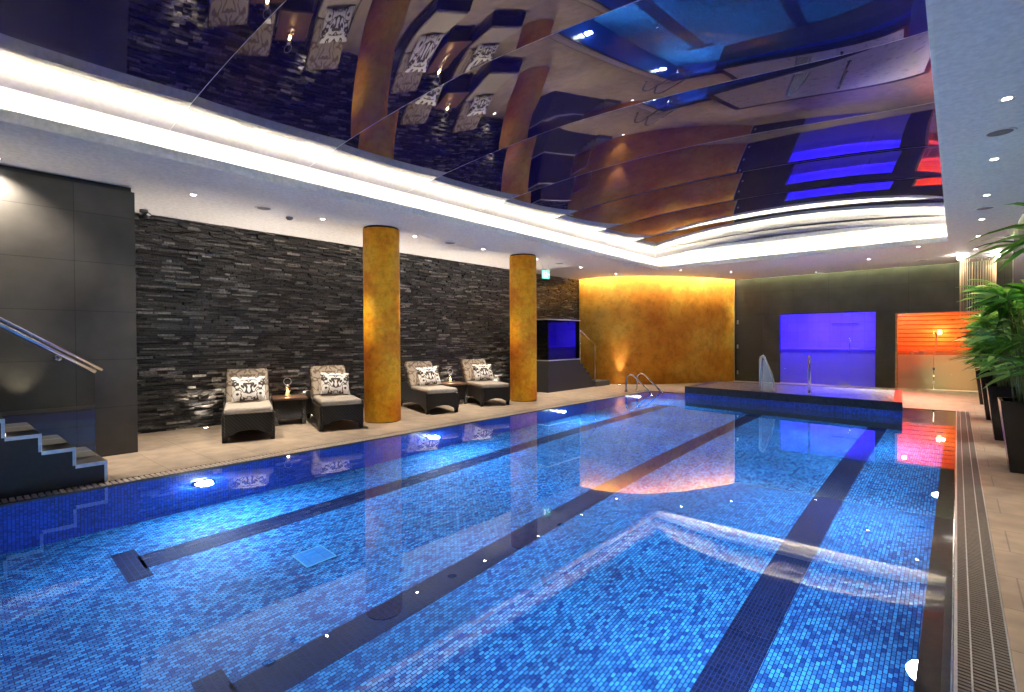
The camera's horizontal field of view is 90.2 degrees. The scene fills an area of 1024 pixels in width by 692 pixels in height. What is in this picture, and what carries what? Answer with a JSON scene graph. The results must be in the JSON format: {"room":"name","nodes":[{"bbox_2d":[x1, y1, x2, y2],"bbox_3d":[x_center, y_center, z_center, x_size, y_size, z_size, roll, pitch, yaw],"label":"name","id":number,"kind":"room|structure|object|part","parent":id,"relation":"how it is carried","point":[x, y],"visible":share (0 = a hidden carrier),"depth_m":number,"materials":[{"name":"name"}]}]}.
{"room":"spa","nodes":[
{"label":"spa","id":0,"kind":"room"},
{"bbox_2d":[0,169,137,456],"bbox_3d":[-6.436,-0.251,4.957,1.680,3.047,4.220,0,1,41],"label":"wall","id":1,"kind":"structure","parent":0,"point":[68,272],"depth_m":5.55,"materials":[{"name":"stone"}]},
{"bbox_2d":[0,165,130,191],"bbox_3d":[-6.474,-1.904,4.949,1.620,0.260,4.200,0,1,41],"label":"trim","id":2,"kind":"structure","parent":1,"relation":"attached to","point":[4,167],"depth_m":5.55,"materials":[{"name":"black plastic"}]},
{"bbox_2d":[135,212,578,433],"bbox_3d":[-1.826,-0.480,11.268,0.335,3.307,11.602,0,1,41],"label":"wall","id":3,"kind":"structure","parent":0,"point":[211,299],"depth_m":8.60,"materials":[{"name":"stone"}]},
{"bbox_2d":[0,0,1023,279],"bbox_3d":[2.580,-1.926,6.715,12.950,0.050,19.160,0,1,41],"label":"ceiling","id":4,"kind":"structure","parent":0,"point":[979,44],"depth_m":6.19,"materials":[{"name":"white paint"}]},
{"bbox_2d":[139,209,151,219],"bbox_3d":[-5.048,-1.804,7.003,0.214,0.125,0.104,0,1,33],"label":"security camera","id":5,"kind":"object","parent":4,"relation":"attached to","point":[145,215],"visible":1,"depth_m":6.97,"materials":[{"name":"black plastic"}]},
{"bbox_2d":[255,206,272,210],"bbox_3d":[-3.370,-1.867,6.927,0.224,0.012,0.224,0,1,41],"label":"ceiling speaker","id":6,"kind":"object","parent":4,"relation":"attached to","point":[263,208],"visible":1,"depth_m":6.93,"materials":[{"name":"white paint"}]},
{"bbox_2d":[257,207,270,209],"bbox_3d":[-3.370,-1.867,6.927,0.176,0.002,0.176,0,1,41],"label":"grille","id":7,"kind":"object","parent":6,"relation":"attached to","point":[258,208],"depth_m":6.93,"materials":[{"name":"grey metal"}]},
{"bbox_2d":[0,86,946,265],"bbox_3d":[1.440,-2.218,6.204,6.220,0.558,14.380,0,1,41],"label":"light","id":8,"kind":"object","parent":4,"relation":"attached to","point":[10,99],"depth_m":7.02,"materials":[{"name":"paint"}]},
{"bbox_2d":[0,0,285,130],"bbox_3d":[-1.674,-2.275,2.631,6.100,0.231,1.482,0,1,41],"label":"ceiling panel","id":9,"kind":"object","parent":8,"relation":"attached to","point":[147,62],"visible":1,"depth_m":3.93,"materials":[{"name":"metal"}]},
{"bbox_2d":[170,0,638,166],"bbox_3d":[-0.702,-2.293,3.746,6.100,0.231,1.482,0,1,41],"label":"ceiling panel","id":10,"kind":"object","parent":8,"relation":"attached to","point":[315,75],"visible":1,"depth_m":4.24,"materials":[{"name":"metal"}]},
{"bbox_2d":[310,0,927,192],"bbox_3d":[0.271,-2.311,4.862,6.100,0.231,1.482,0,1,41],"label":"ceiling panel","id":11,"kind":"object","parent":8,"relation":"attached to","point":[641,51],"visible":0.97,"depth_m":4.31,"materials":[{"name":"metal"}]},
{"bbox_2d":[407,31,934,211],"bbox_3d":[1.243,-2.336,5.977,6.100,0.218,1.482,0,1,41],"label":"ceiling panel","id":12,"kind":"object","parent":8,"relation":"attached to","point":[894,75],"visible":0.94,"depth_m":5.29,"materials":[{"name":"metal"}]},
{"bbox_2d":[479,102,938,225],"bbox_3d":[2.216,-2.355,7.093,6.100,0.219,1.482,0,1,41],"label":"ceiling panel","id":13,"kind":"object","parent":8,"relation":"attached to","point":[915,126],"visible":0.91,"depth_m":6.54,"materials":[{"name":"metal"}]},
{"bbox_2d":[534,145,941,237],"bbox_3d":[3.188,-2.373,8.208,6.100,0.219,1.482,0,1,41],"label":"ceiling panel","id":14,"kind":"object","parent":8,"relation":"attached to","point":[918,162],"visible":0.96,"depth_m":7.66,"materials":[{"name":"metal"}]},
{"bbox_2d":[578,177,943,246],"bbox_3d":[4.160,-2.391,9.324,6.100,0.219,1.482,0,1,41],"label":"ceiling panel","id":15,"kind":"object","parent":8,"relation":"attached to","point":[926,188],"visible":0.97,"depth_m":8.89,"materials":[{"name":"metal"}]},
{"bbox_2d":[614,199,944,254],"bbox_3d":[5.133,-2.410,10.439,6.100,0.219,1.482,0,1,41],"label":"ceiling panel","id":16,"kind":"object","parent":8,"relation":"attached to","point":[931,207],"visible":0.94,"depth_m":10.01,"materials":[{"name":"metal"}]},
{"bbox_2d":[644,216,945,257],"bbox_3d":[5.872,-2.419,11.287,6.100,0.209,0.772,0,1,41],"label":"ceiling panel","id":17,"kind":"object","parent":8,"relation":"attached to","point":[926,219],"visible":0.98,"depth_m":10.96,"materials":[{"name":"metal"}]},
{"bbox_2d":[0,0,948,269],"bbox_3d":[1.442,-1.937,6.207,5.830,0.103,13.990,0,1,41],"label":"trim","id":18,"kind":"structure","parent":4,"relation":"attached to","point":[7,116],"depth_m":5.92,"materials":[{"name":"paint"}]},
{"bbox_2d":[541,269,550,278],"bbox_3d":[0.817,-1.794,12.340,0.240,0.330,0.060,-1,1,-21],"label":"exit sign","id":19,"kind":"object","parent":4,"relation":"hanging from","point":[545,272],"visible":1,"depth_m":12.33,"materials":[{"name":"plastic"}]},
{"bbox_2d":[957,252,999,315],"bbox_3d":[10.100,-1.315,11.061,0.690,1.350,0.470,0,1,41],"label":"curtain","id":20,"kind":"object","parent":4,"relation":"hanging from","point":[982,256],"visible":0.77,"depth_m":11.04,"materials":[{"name":"fabric"}]},
{"bbox_2d":[974,206,995,210],"bbox_3d":[6.603,-1.920,7.122,0.224,0.012,0.224,0,1,41],"label":"ceiling speaker","id":21,"kind":"object","parent":4,"relation":"attached to","point":[985,207],"visible":1,"depth_m":7.12,"materials":[{"name":"white paint"}]},
{"bbox_2d":[976,207,992,209],"bbox_3d":[6.603,-1.920,7.122,0.176,0.002,0.176,0,1,41],"label":"grille","id":22,"kind":"object","parent":21,"relation":"attached to","point":[980,208],"depth_m":7.12,"materials":[{"name":"grey metal"}]},
{"bbox_2d":[988,157,1000,160],"bbox_3d":[4.887,-1.890,5.168,0.096,0.008,0.096,0,1,41],"label":"recessed light","id":23,"kind":"object","parent":4,"relation":"in","point":[997,158],"visible":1,"depth_m":5.17,"materials":[{"name":"metal"}]},
{"bbox_2d":[983,127,1017,137],"bbox_3d":[4.296,-1.877,4.490,0.224,0.012,0.224,0,1,41],"label":"ceiling speaker","id":24,"kind":"object","parent":4,"relation":"attached to","point":[1005,131],"visible":1,"depth_m":4.48,"materials":[{"name":"white paint"}]},
{"bbox_2d":[986,129,1013,136],"bbox_3d":[4.296,-1.877,4.490,0.176,0.002,0.176,0,1,41],"label":"grille","id":25,"kind":"object","parent":24,"relation":"attached to","point":[997,132],"depth_m":4.48,"materials":[{"name":"grey metal"}]},
{"bbox_2d":[998,95,1015,101],"bbox_3d":[3.744,-1.868,3.857,0.096,0.008,0.096,0,1,41],"label":"recessed light","id":26,"kind":"object","parent":4,"relation":"in","point":[1007,98],"visible":1,"depth_m":3.85,"materials":[{"name":"metal"}]},
{"bbox_2d":[4,381,1023,691],"bbox_3d":[2.708,1.326,9.203,16.000,0.300,22.600,0,1,41],"label":"floor","id":27,"kind":"structure","parent":0,"point":[162,451],"depth_m":6.45,"materials":[{"name":"tile"}]},
{"bbox_2d":[0,317,107,498],"bbox_3d":[-4.815,0.063,4.327,1.014,2.416,2.064,0,1,41],"label":"staircase","id":28,"kind":"structure","parent":27,"relation":"on","point":[31,462],"depth_m":4.47,"materials":[{"name":"stone"}]},
{"bbox_3d":[-4.638,-0.408,4.143,0.040,1.368,1.982,0,1,41],"label":"handrail","id":29,"kind":"part","parent":28,"relation":"part of","materials":[{"name":"metal"}]},
{"bbox_3d":[-4.656,-0.443,4.198,0.032,1.402,2.038,0,1,41],"label":"handrail","id":30,"kind":"part","parent":28,"relation":"part of","materials":[{"name":"metal"}]},
{"bbox_3d":[-4.716,0.013,4.224,0.012,2.138,1.970,0,1,41],"label":"glass panel","id":31,"kind":"part","parent":28,"relation":"part of","materials":[{"name":"clear glass"}]},
{"bbox_2d":[221,368,274,442],"bbox_3d":[-3.764,0.788,7.276,0.620,0.886,1.550,-1,1,-28],"label":"sun lounger","id":32,"kind":"object","parent":27,"relation":"on","point":[237,416],"visible":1,"depth_m":6.70,"materials":[{"name":"wicker"}]},
{"bbox_3d":[-3.682,1.185,6.531,0.056,0.110,0.088,-1,1,-28],"label":"leg","id":33,"kind":"part","parent":32,"relation":"part of","materials":[{"name":"wicker"}]},
{"bbox_3d":[-3.939,0.660,7.603,0.580,0.527,0.422,-1,1,-28],"label":"backrest","id":34,"kind":"part","parent":32,"relation":"part of","materials":[{"name":"fabric"}]},
{"bbox_2d":[226,368,268,401],"bbox_3d":[-3.918,0.592,7.561,0.550,0.499,0.419,-1,1,-28],"label":"cushion","id":35,"kind":"object","parent":32,"relation":"on","point":[255,372],"depth_m":7.58,"materials":[{"name":"beige fabric"}]},
{"bbox_3d":[-3.768,0.936,7.286,0.620,0.410,1.530,-1,1,-28],"label":"frame","id":36,"kind":"part","parent":32,"relation":"part of","materials":[{"name":"wicker"}]},
{"bbox_3d":[-3.612,0.832,6.989,0.570,0.080,0.900,-1,1,-28],"label":"seat mattress","id":37,"kind":"part","parent":32,"relation":"part of","materials":[{"name":"fabric"}]},
{"bbox_2d":[231,376,266,401],"bbox_3d":[-3.742,0.604,7.251,0.447,0.336,0.237,-1,1,-32],"label":"cushion","id":38,"kind":"object","parent":32,"relation":"on","point":[243,388],"visible":1,"depth_m":7.20,"materials":[{"name":"white fabric"}]},
{"bbox_3d":[-3.187,1.179,6.793,0.056,0.110,0.088,-1,1,-28],"label":"leg","id":39,"kind":"part","parent":32,"relation":"part of","materials":[{"name":"wicker"}]},
{"bbox_2d":[271,394,307,425],"bbox_3d":[-3.536,1.011,8.094,0.500,0.420,0.520,-1,1,-28],"label":"side table","id":40,"kind":"object","parent":27,"relation":"on","point":[293,406],"visible":0.91,"depth_m":7.92,"materials":[{"name":"wicker"}]},
{"bbox_3d":[-3.614,1.032,7.815,0.060,0.385,0.050,-1,1,-28],"label":"leg","id":41,"kind":"part","parent":40,"relation":"part of","materials":[{"name":"wood"}]},
{"bbox_2d":[283,378,291,396],"bbox_3d":[-3.580,0.652,8.133,0.109,0.296,0.109,0,1,19],"label":"candle lantern","id":42,"kind":"object","parent":40,"relation":"on","point":[287,385],"visible":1,"depth_m":8.12,"materials":[{"name":"metal"}]},
{"bbox_3d":[-3.261,1.028,8.003,0.060,0.385,0.050,-1,1,-28],"label":"leg","id":43,"kind":"part","parent":40,"relation":"part of","materials":[{"name":"wicker"}]},
{"bbox_2d":[0,391,646,503],"bbox_3d":[-0.530,1.248,8.357,0.183,0.090,11.990,0,1,41],"label":"drain grating","id":44,"kind":"object","parent":27,"relation":"in","point":[76,488],"visible":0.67,"depth_m":5.69,"materials":[{"name":"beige plastic"}]},
{"bbox_2d":[306,365,363,430],"bbox_3d":[-2.840,0.774,8.085,0.620,0.886,1.550,-1,1,-29],"label":"sun lounger","id":45,"kind":"object","parent":27,"relation":"on","point":[326,408],"visible":0.92,"depth_m":7.55,"materials":[{"name":"wicker"}]},
{"bbox_3d":[-3.020,0.646,8.409,0.580,0.527,0.422,-1,1,-29],"label":"backrest","id":46,"kind":"part","parent":45,"relation":"part of","materials":[{"name":"wicker"}]},
{"bbox_3d":[-2.744,1.171,7.341,0.056,0.110,0.088,-1,1,-29],"label":"leg","id":47,"kind":"part","parent":45,"relation":"part of","materials":[{"name":"wicker"}]},
{"bbox_2d":[310,365,345,395],"bbox_3d":[-2.998,0.578,8.367,0.550,0.499,0.419,-1,1,-29],"label":"cushion","id":48,"kind":"object","parent":45,"relation":"on","point":[315,377],"depth_m":8.30,"materials":[{"name":"beige fabric"}]},
{"bbox_2d":[320,372,349,393],"bbox_3d":[-2.800,0.589,8.071,0.452,0.351,0.236,-1,1,-25],"label":"cushion","id":49,"kind":"object","parent":45,"relation":"on","point":[331,383],"visible":1,"depth_m":8.01,"materials":[{"name":"white fabric"}]},
{"bbox_3d":[-2.844,0.922,8.095,0.620,0.410,1.530,-1,1,-29],"label":"frame","id":50,"kind":"part","parent":45,"relation":"part of","materials":[{"name":"wicker"}]},
{"bbox_3d":[-2.682,0.818,7.801,0.570,0.080,0.900,-1,1,-29],"label":"seat mattress","id":51,"kind":"part","parent":45,"relation":"part of","materials":[{"name":"fabric"}]},
{"bbox_2d":[363,225,400,422],"bbox_3d":[-2.106,-0.342,8.265,0.576,3.106,0.576,0,1,41],"label":"round column","id":52,"kind":"structure","parent":27,"relation":"on","point":[381,243],"depth_m":8.02,"materials":[{"name":"gold metal"}]},
{"bbox_2d":[401,361,458,414],"bbox_3d":[-1.612,0.749,9.688,0.620,0.886,1.550,-1,1,-31],"label":"sun lounger","id":53,"kind":"object","parent":27,"relation":"on","point":[430,396],"visible":0.85,"depth_m":9.26,"materials":[{"name":"wicker"}]},
{"bbox_3d":[-1.804,0.620,10.006,0.580,0.527,0.422,-1,1,-31],"label":"backrest","id":54,"kind":"part","parent":53,"relation":"part of","materials":[{"name":"wicker"}]},
{"bbox_2d":[404,361,436,386],"bbox_3d":[-1.781,0.553,9.965,0.550,0.499,0.419,-1,1,-31],"label":"cushion","id":55,"kind":"object","parent":53,"relation":"on","point":[412,379],"depth_m":9.87,"materials":[{"name":"beige fabric"}]},
{"bbox_2d":[416,366,441,385],"bbox_3d":[-1.581,0.564,9.670,0.455,0.352,0.227,-1,1,-32],"label":"cushion","id":56,"kind":"object","parent":53,"relation":"on","point":[427,375],"visible":1,"depth_m":9.60,"materials":[{"name":"white fabric"}]},
{"bbox_3d":[-1.617,0.897,9.698,0.620,0.410,1.530,-1,1,-31],"label":"frame","id":57,"kind":"part","parent":53,"relation":"part of","materials":[{"name":"wicker"}]},
{"bbox_3d":[-1.445,0.792,9.410,0.570,0.080,0.900,-1,1,-31],"label":"seat mattress","id":58,"kind":"part","parent":53,"relation":"part of","materials":[{"name":"fabric"}]},
{"bbox_2d":[439,381,468,403],"bbox_3d":[-1.226,0.970,10.531,0.500,0.420,0.520,-1,1,-28],"label":"side table","id":59,"kind":"object","parent":27,"relation":"on","point":[461,387],"visible":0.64,"depth_m":10.39,"materials":[{"name":"wood"}]},
{"bbox_2d":[448,368,452,382],"bbox_3d":[-1.283,0.611,10.601,0.109,0.296,0.109,0,1,19],"label":"candle lantern","id":60,"kind":"object","parent":59,"relation":"on","point":[450,374],"visible":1,"depth_m":10.59,"materials":[{"name":"metal"}]},
{"bbox_3d":[-0.951,0.987,10.439,0.060,0.385,0.050,-1,1,-28],"label":"leg","id":61,"kind":"part","parent":59,"relation":"part of","materials":[{"name":"wicker"}]},
{"bbox_2d":[0,409,941,503],"bbox_3d":[1.758,1.925,6.505,5.858,1.416,12.030,0,1,41],"label":"basin","id":62,"kind":"object","parent":27,"relation":"in","point":[926,409],"visible":0.07,"depth_m":4.86,"materials":[{"name":"tile"}]},
{"bbox_2d":[0,391,647,504],"bbox_3d":[-0.387,1.227,8.364,0.030,0.050,11.830,0,1,41],"label":"trim","id":63,"kind":"structure","parent":62,"relation":"attached to","point":[647,391],"depth_m":5.50,"materials":[{"name":"tile"}]},
{"bbox_2d":[0,391,954,691],"bbox_3d":[1.793,1.220,6.464,5.757,0.001,11.828,0,1,41],"label":"pool water","id":64,"kind":"object","parent":62,"relation":"in","point":[656,541],"visible":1,"depth_m":3.01,"materials":[{"name":"blue liquid"}]},
{"bbox_2d":[685,381,901,417],"bbox_3d":[5.737,1.670,10.558,3.891,1.550,2.586,0,1,41],"label":"spa","id":65,"kind":"object","parent":62,"relation":"on","point":[854,400],"visible":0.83,"depth_m":9.81,"materials":[{"name":"tile"}]},
{"bbox_2d":[759,355,774,390],"bbox_3d":[5.101,0.537,10.198,0.293,0.730,0.052,0,1,26],"label":"handrail","id":66,"kind":"object","parent":65,"relation":"on","point":[763,356],"visible":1,"depth_m":10.23,"materials":[{"name":"metal"}]},
{"bbox_2d":[807,355,811,393],"bbox_3d":[5.766,0.534,9.894,0.080,0.739,0.630,0,1,30],"label":"handrail","id":67,"kind":"object","parent":65,"relation":"on","point":[809,356],"visible":1,"depth_m":9.64,"materials":[{"name":"metal"}]},
{"bbox_3d":[5.766,0.534,9.894,0.044,0.739,0.593,0,1,30],"label":"rail","id":68,"kind":"part","parent":67,"relation":"part of","materials":[{"name":"metal"}]},
{"bbox_2d":[950,410,955,691],"bbox_3d":[3.998,1.248,4.608,0.006,0.053,11.930,0,1,41],"label":"trim","id":69,"kind":"structure","parent":62,"relation":"attached to","point":[951,685],"depth_m":2.60,"materials":[{"name":"metal"}]},
{"bbox_2d":[455,359,509,406],"bbox_3d":[-0.646,0.732,10.731,0.620,0.886,1.550,-1,1,-26],"label":"sun lounger","id":70,"kind":"object","parent":27,"relation":"on","point":[483,391],"visible":0.8,"depth_m":10.20,"materials":[{"name":"wicker"}]},
{"bbox_2d":[461,359,485,381],"bbox_3d":[-0.789,0.535,11.022,0.550,0.499,0.419,-1,1,-26],"label":"cushion","id":71,"kind":"object","parent":70,"relation":"on","point":[467,371],"depth_m":10.93,"materials":[{"name":"beige fabric"}]},
{"bbox_3d":[-0.649,0.879,10.742,0.620,0.410,1.530,-1,1,-26],"label":"frame","id":72,"kind":"part","parent":70,"relation":"part of","materials":[{"name":"wicker"}]},
{"bbox_2d":[472,364,493,380],"bbox_3d":[-0.607,0.546,10.715,0.442,0.329,0.230,-1,1,-25],"label":"cushion","id":73,"kind":"object","parent":70,"relation":"on","point":[484,371],"visible":1,"depth_m":10.65,"materials":[{"name":"white fabric"}]},
{"bbox_3d":[-0.503,0.775,10.439,0.570,0.080,0.900,-1,1,-26],"label":"seat mattress","id":74,"kind":"part","parent":70,"relation":"part of","materials":[{"name":"fabric"}]},
{"bbox_2d":[509,253,536,401],"bbox_3d":[0.239,-0.386,10.956,0.576,3.106,0.576,0,1,41],"label":"round column","id":75,"kind":"structure","parent":27,"relation":"on","point":[522,266],"depth_m":10.71,"materials":[{"name":"gold metal"}]},
{"bbox_2d":[537,319,609,392],"bbox_3d":[1.421,0.221,13.867,1.160,1.812,2.835,0,1,41],"label":"stepped base","id":76,"kind":"object","parent":27,"relation":"on","point":[559,367],"visible":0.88,"depth_m":12.85,"materials":[{"name":"stone"}]},
{"bbox_3d":[0.478,-0.146,12.829,1.060,1.020,0.010,0,1,41],"label":"glass panel","id":77,"kind":"part","parent":76,"relation":"part of","materials":[{"name":"black glass"}]},
{"bbox_3d":[0.940,0.349,13.346,1.102,0.022,1.415,0,1,41],"label":"edge rail","id":78,"kind":"part","parent":76,"relation":"part of","materials":[{"name":"metal"}]},
{"bbox_3d":[0.935,-0.666,13.334,1.102,0.022,1.415,0,1,41],"label":"edge rail","id":79,"kind":"part","parent":76,"relation":"part of","materials":[{"name":"metal"}]},
{"bbox_3d":[1.336,-0.153,12.989,0.010,1.020,1.360,0,1,41],"label":"glass panel","id":80,"kind":"part","parent":76,"relation":"part of","materials":[{"name":"blue glass"}]},
{"bbox_2d":[625,373,661,393],"bbox_3d":[3.267,1.280,12.590,0.770,1.206,0.640,0,1,41],"label":"pool ladder","id":81,"kind":"object","parent":27,"relation":"attached to","point":[638,374],"visible":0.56,"depth_m":12.59,"materials":[{"name":"metal"}]},
{"bbox_3d":[3.086,1.283,12.376,0.742,1.206,0.042,0,1,41],"label":"grab rail","id":82,"kind":"part","parent":81,"relation":"part of","materials":[{"name":"metal"}]},
{"bbox_3d":[3.454,1.276,12.798,0.742,1.206,0.042,0,1,41],"label":"grab rail","id":83,"kind":"part","parent":81,"relation":"part of","materials":[{"name":"metal"}]},
{"bbox_2d":[781,348,874,353],"bbox_3d":[9.696,0.564,15.617,2.880,1.000,0.910,0,1,41],"label":"bench","id":84,"kind":"object","parent":27,"relation":"on","point":[783,350],"visible":0.19,"depth_m":15.32,"materials":[{"name":"tile"}]},
{"bbox_3d":[9.694,0.089,15.611,2.880,0.050,0.910,0,1,41],"label":"bench seat","id":85,"kind":"part","parent":84,"relation":"part of","materials":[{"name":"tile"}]},
{"bbox_2d":[909,349,925,354],"bbox_3d":[10.609,0.587,13.316,0.400,1.000,0.300,0,1,41],"label":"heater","id":86,"kind":"object","parent":27,"relation":"on","point":[911,352],"visible":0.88,"depth_m":13.30,"materials":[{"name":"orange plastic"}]},
{"bbox_2d":[898,350,968,354],"bbox_3d":[11.775,0.602,13.649,2.420,0.950,0.535,0,1,41],"label":"bench","id":87,"kind":"object","parent":27,"relation":"on","point":[900,352],"visible":0.24,"depth_m":13.72,"materials":[{"name":"orange wood"}]},
{"bbox_3d":[11.620,0.205,13.469,2.380,0.090,0.030,0,1,41],"label":"rail","id":88,"kind":"part","parent":87,"relation":"part of","materials":[{"name":"orange wood"}]},
{"bbox_2d":[953,328,1009,404],"bbox_3d":[9.122,0.308,9.941,0.886,1.654,1.195,0,1,41],"label":"potted palm","id":89,"kind":"object","parent":27,"relation":"on","point":[977,372],"visible":0.09,"depth_m":9.87,"materials":[{"name":"plant"}]},
{"bbox_2d":[975,368,991,404],"bbox_3d":[9.284,0.790,9.897,0.449,0.690,0.449,0,1,41],"label":"planter","id":90,"kind":"object","parent":89,"relation":"on","point":[977,372],"depth_m":9.86,"materials":[{"name":"black plastic"}]},
{"bbox_2d":[953,410,1017,691],"bbox_3d":[4.021,1.271,4.491,0.178,0.090,12.178,0,1,41],"label":"drain grating","id":91,"kind":"object","parent":27,"relation":"in","point":[983,662],"visible":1,"depth_m":2.60,"materials":[{"name":"plastic"}]},
{"bbox_3d":[4.000,1.232,4.520,0.006,0.012,12.160,0,1,41],"label":"connecting rod","id":92,"kind":"part","parent":91,"relation":"part of","materials":[{"name":"metal"}]},
{"bbox_3d":[4.053,1.232,4.474,0.006,0.012,12.160,0,1,41],"label":"connecting rod","id":93,"kind":"part","parent":91,"relation":"part of","materials":[{"name":"metal"}]},
{"bbox_2d":[950,279,1023,473],"bbox_3d":[4.888,0.274,5.060,0.854,1.882,1.246,0,1,41],"label":"potted palm","id":94,"kind":"object","parent":27,"relation":"on","point":[1004,300],"visible":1,"depth_m":4.91,"materials":[{"name":"leaf"},{"name":"dark plastic"},{"name":"dark soil"}]},
{"bbox_2d":[998,397,1023,473],"bbox_3d":[5.000,0.871,4.916,0.449,0.690,0.449,0,1,41],"label":"planter","id":95,"kind":"object","parent":94,"relation":"on","point":[1011,409],"depth_m":4.86,"materials":[{"name":"black plastic"}]},
{"bbox_2d":[950,303,1023,440],"bbox_3d":[6.186,0.308,6.556,0.863,1.764,1.188,0,1,41],"label":"potted palm","id":96,"kind":"object","parent":27,"relation":"on","point":[1000,389],"visible":0.43,"depth_m":6.45,"materials":[{"name":"leaf"},{"name":"dark plastic"},{"name":"dark soil"}]},
{"bbox_2d":[986,384,1022,440],"bbox_3d":[6.309,0.846,6.455,0.449,0.690,0.449,0,1,41],"label":"planter","id":97,"kind":"object","parent":96,"relation":"on","point":[994,391],"depth_m":6.40,"materials":[{"name":"black plastic"}]},
{"bbox_2d":[953,318,1023,419],"bbox_3d":[7.585,0.328,8.142,0.838,1.673,1.280,0,1,41],"label":"potted palm","id":98,"kind":"object","parent":27,"relation":"on","point":[983,380],"visible":0.06,"depth_m":8.02,"materials":[{"name":"plant"}]},
{"bbox_2d":[980,375,1007,419],"bbox_3d":[7.681,0.820,8.044,0.449,0.690,0.449,0,1,41],"label":"planter","id":99,"kind":"object","parent":98,"relation":"on","point":[983,380],"depth_m":8.01,"materials":[{"name":"black plastic"}]},
{"bbox_2d":[965,202,1023,270],"bbox_3d":[3.272,0.177,3.125,0.749,2.138,0.910,0,1,41],"label":"potted palm","id":100,"kind":"object","parent":27,"relation":"on","point":[1020,242],"visible":1,"depth_m":3.17,"materials":[{"name":"leaf"},{"name":"dark plastic"},{"name":"dark soil"}]},
{"bbox_2d":[579,276,733,383],"bbox_3d":[4.463,-0.584,15.224,4.830,3.357,1.014,0,1,-4],"label":"wall","id":101,"kind":"structure","parent":0,"point":[667,329],"depth_m":14.90,"materials":[{"name":"gold metal"}]},
{"bbox_2d":[734,280,734,380],"bbox_3d":[6.856,-0.577,15.729,0.030,3.307,0.015,0,1,41],"label":"trim","id":102,"kind":"structure","parent":101,"relation":"attached to","point":[734,280],"depth_m":15.72,"materials":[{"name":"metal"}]},
{"bbox_2d":[684,224,1013,251],"bbox_3d":[8.509,-2.474,13.703,13.200,0.080,6.500,0,1,41],"label":"ceiling","id":103,"kind":"structure","parent":0,"point":[845,230],"depth_m":11.28,"materials":[{"name":"white paint"}]},
{"bbox_2d":[735,259,1012,387],"bbox_3d":[10.019,-0.613,13.240,10.300,3.407,0.140,0,1,41],"label":"wall","id":104,"kind":"structure","parent":0,"point":[886,292],"depth_m":13.54,"materials":[{"name":"paint"}]},
{"bbox_2d":[737,315,762,381],"bbox_3d":[7.245,0.072,15.556,0.760,1.990,0.030,0,1,41],"label":"door","id":105,"kind":"structure","parent":104,"relation":"in","point":[749,328],"depth_m":15.56,"materials":[{"name":"wood"}]},
{"bbox_2d":[780,312,874,386],"bbox_3d":[8.779,0.080,14.295,2.310,1.990,0.067,0,1,41],"label":"window","id":106,"kind":"structure","parent":104,"relation":"in","point":[826,368],"depth_m":14.23,"materials":[{"name":"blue glass"}]},
{"bbox_2d":[895,311,982,390],"bbox_3d":[10.658,0.125,12.669,1.820,1.940,0.100,0,1,41],"label":"window","id":107,"kind":"structure","parent":104,"relation":"in","point":[911,371],"depth_m":12.77,"materials":[{"name":"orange glass"}]},
{"bbox_3d":[10.572,-0.045,12.714,0.030,0.560,0.030,0,1,41],"label":"door handle","id":108,"kind":"part","parent":107,"relation":"part of","materials":[{"name":"orange metal"}]},
{"bbox_2d":[781,312,986,384],"bbox_3d":[10.386,-0.174,14.387,5.750,2.500,2.060,0,1,41],"label":"wall","id":109,"kind":"structure","parent":0,"point":[797,330],"depth_m":15.48,"materials":[{"name":"tile"}]},
{"bbox_2d":[1013,212,1023,356],"bbox_3d":[4.225,-0.441,3.474,0.200,3.357,16.000,0,1,41],"label":"wall","id":110,"kind":"structure","parent":0,"point":[1018,261],"depth_m":8.67,"materials":[{"name":"paint"}]}
]}

